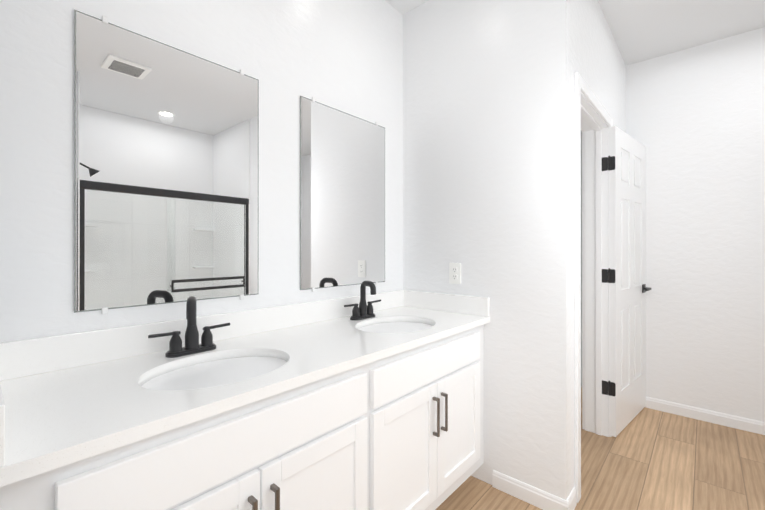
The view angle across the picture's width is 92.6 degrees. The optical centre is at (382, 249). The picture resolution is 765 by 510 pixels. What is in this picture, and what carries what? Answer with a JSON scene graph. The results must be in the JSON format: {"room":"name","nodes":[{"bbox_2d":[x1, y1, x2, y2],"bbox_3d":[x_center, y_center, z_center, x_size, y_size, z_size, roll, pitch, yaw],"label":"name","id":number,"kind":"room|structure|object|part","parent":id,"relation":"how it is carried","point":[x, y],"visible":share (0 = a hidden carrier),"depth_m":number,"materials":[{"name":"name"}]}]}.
{"room":"bathroom","nodes":[
{"label":"bathroom","id":0,"kind":"room"},
{"bbox_2d":[0,381,7,464],"bbox_3d":[-0.827,0.301,0.769,0.557,0.100,0.020,0,0,41],"label":"backsplash","id":1,"kind":"structure","parent":0,"relation":"attached to","point":[3,396],"depth_m":0.60,"materials":[{"name":"white stone"}]},
{"bbox_2d":[0,0,402,342],"bbox_3d":[-0.735,-0.125,1.412,0.132,2.720,2.750,0,0,41],"label":"wall","id":2,"kind":"structure","parent":0,"point":[345,56],"depth_m":1.36,"materials":[{"name":"white paint"}]},
{"bbox_3d":[-0.728,-0.265,1.328,0.010,0.942,0.606,0,0,41],"label":"mirror","id":3,"kind":"part","parent":2,"relation":"part of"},
{"bbox_2d":[0,290,403,380],"bbox_3d":[-0.456,0.303,1.625,0.021,0.100,1.794,0,0,41],"label":"backsplash","id":4,"kind":"structure","parent":2,"relation":"attached to","point":[18,358],"depth_m":1.19,"materials":[{"name":"white stone"}]},
{"bbox_3d":[-0.185,-0.264,1.943,0.010,0.942,0.605,0,0,41],"label":"mirror","id":5,"kind":"part","parent":2,"relation":"part of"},
{"bbox_2d":[403,0,573,499],"bbox_3d":[0.529,-0.124,2.043,0.952,2.720,0.130,0,0,41],"label":"wall","id":6,"kind":"structure","parent":0,"point":[488,145],"depth_m":1.87,"materials":[{"name":"white paint"}]},
{"bbox_2d":[404,290,489,316],"bbox_3d":[0.347,0.304,2.099,0.557,0.100,0.020,0,0,41],"label":"backsplash","id":7,"kind":"structure","parent":6,"relation":"attached to","point":[451,303],"depth_m":2.06,"materials":[{"name":"white stone"}]},
{"bbox_2d":[449,263,460,283],"bbox_3d":[0.407,0.136,2.057,0.072,0.117,0.007,0,0,41],"label":"outlet","id":8,"kind":"object","parent":6,"relation":"attached to","point":[454,273],"visible":1,"depth_m":2.05,"materials":[{"name":"white plastic"}]},
{"bbox_2d":[492,470,576,509],"bbox_3d":[0.755,1.194,1.833,0.364,0.083,0.142,0,0,41],"label":"baseboard","id":9,"kind":"structure","parent":6,"relation":"attached to","point":[532,495],"depth_m":1.77,"materials":[{"name":"white paint"}]},
{"bbox_2d":[385,0,764,65],"bbox_3d":[1.135,-1.516,0.890,3.630,0.060,4.440,0,0,41],"label":"ceiling","id":10,"kind":"structure","parent":0,"point":[642,30],"depth_m":2.38,"materials":[{"name":"white paint"}]},
{"bbox_2d":[573,0,625,486],"bbox_3d":[1.436,-0.123,2.456,0.140,2.720,1.690,0,0,41],"label":"wall","id":11,"kind":"structure","parent":0,"point":[599,66],"depth_m":2.17,"materials":[{"name":"white paint"}]},
{"bbox_2d":[574,72,612,502],"bbox_3d":[1.180,0.185,2.166,0.172,2.102,0.891,0,0,41],"label":"door frame","id":12,"kind":"structure","parent":11,"relation":"attached to","point":[593,122],"depth_m":2.43,"materials":[{"name":"white paint"}]},
{"bbox_2d":[602,126,650,436],"bbox_3d":[1.773,0.210,2.630,0.739,2.030,0.135,0,0,-42],"label":"door","id":13,"kind":"structure","parent":11,"relation":"in","point":[627,270],"depth_m":2.54,"materials":[{"name":"white paint"}]},
{"bbox_3d":[1.470,0.176,2.421,0.042,1.570,0.003,0,0,41],"label":"door hinge leaves","id":14,"kind":"part","parent":13,"relation":"part of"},
{"bbox_2d":[435,387,764,509],"bbox_3d":[1.135,1.264,0.885,3.630,0.060,4.440,0,0,41],"label":"floor","id":15,"kind":"structure","parent":0,"point":[648,459],"depth_m":2.03,"materials":[{"name":"brown wood"}]},
{"bbox_2d":[0,321,489,509],"bbox_3d":[-0.240,0.809,1.433,0.594,0.851,1.792,0,0,41],"label":"bathroom vanity","id":16,"kind":"object","parent":15,"relation":"on","point":[372,400],"depth_m":1.08,"materials":[{"name":"white paint"}]},
{"bbox_2d":[0,305,489,476],"bbox_3d":[-0.246,0.368,1.439,0.582,0.030,1.794,0,0,41],"label":"countertop","id":17,"kind":"structure","parent":16,"relation":"on","point":[59,414],"depth_m":0.94,"materials":[{"name":"white stone"}]},
{"bbox_2d":[148,296,231,356],"bbox_3d":[-0.625,0.255,1.228,0.130,0.194,0.262,0,0,41],"label":"faucet","id":18,"kind":"object","parent":17,"relation":"on","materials":[{"name":"grey metal"}]},
{"bbox_2d":[140,349,291,396],"bbox_3d":[-0.488,0.451,1.106,0.353,0.163,0.436,0,0,41],"label":"sink","id":19,"kind":"object","parent":17,"relation":"in","point":[191,375],"depth_m":1.15,"materials":[{"name":"white ceramic"}]},
{"bbox_2d":[344,281,383,320],"bbox_3d":[-0.071,0.256,1.852,0.134,0.194,0.262,0,0,41],"label":"faucet","id":20,"kind":"object","parent":17,"relation":"on","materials":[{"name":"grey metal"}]},
{"bbox_2d":[356,317,435,332],"bbox_3d":[0.065,0.452,1.732,0.353,0.163,0.436,0,0,41],"label":"sink","id":21,"kind":"object","parent":17,"relation":"in","point":[394,324],"depth_m":1.84,"materials":[{"name":"white ceramic"}]},
{"bbox_2d":[626,27,764,421],"bbox_3d":[2.967,-0.124,2.152,2.558,2.720,0.120,0,0,41],"label":"wall","id":22,"kind":"structure","parent":0,"point":[695,120],"depth_m":2.63,"materials":[{"name":"white paint"}]},
{"bbox_2d":[645,397,764,434],"bbox_3d":[2.666,1.194,1.899,2.438,0.083,0.653,0,0,41],"label":"baseboard","id":23,"kind":"structure","parent":22,"relation":"attached to","point":[740,423],"depth_m":2.62,"materials":[{"name":"white paint"}]}
]}

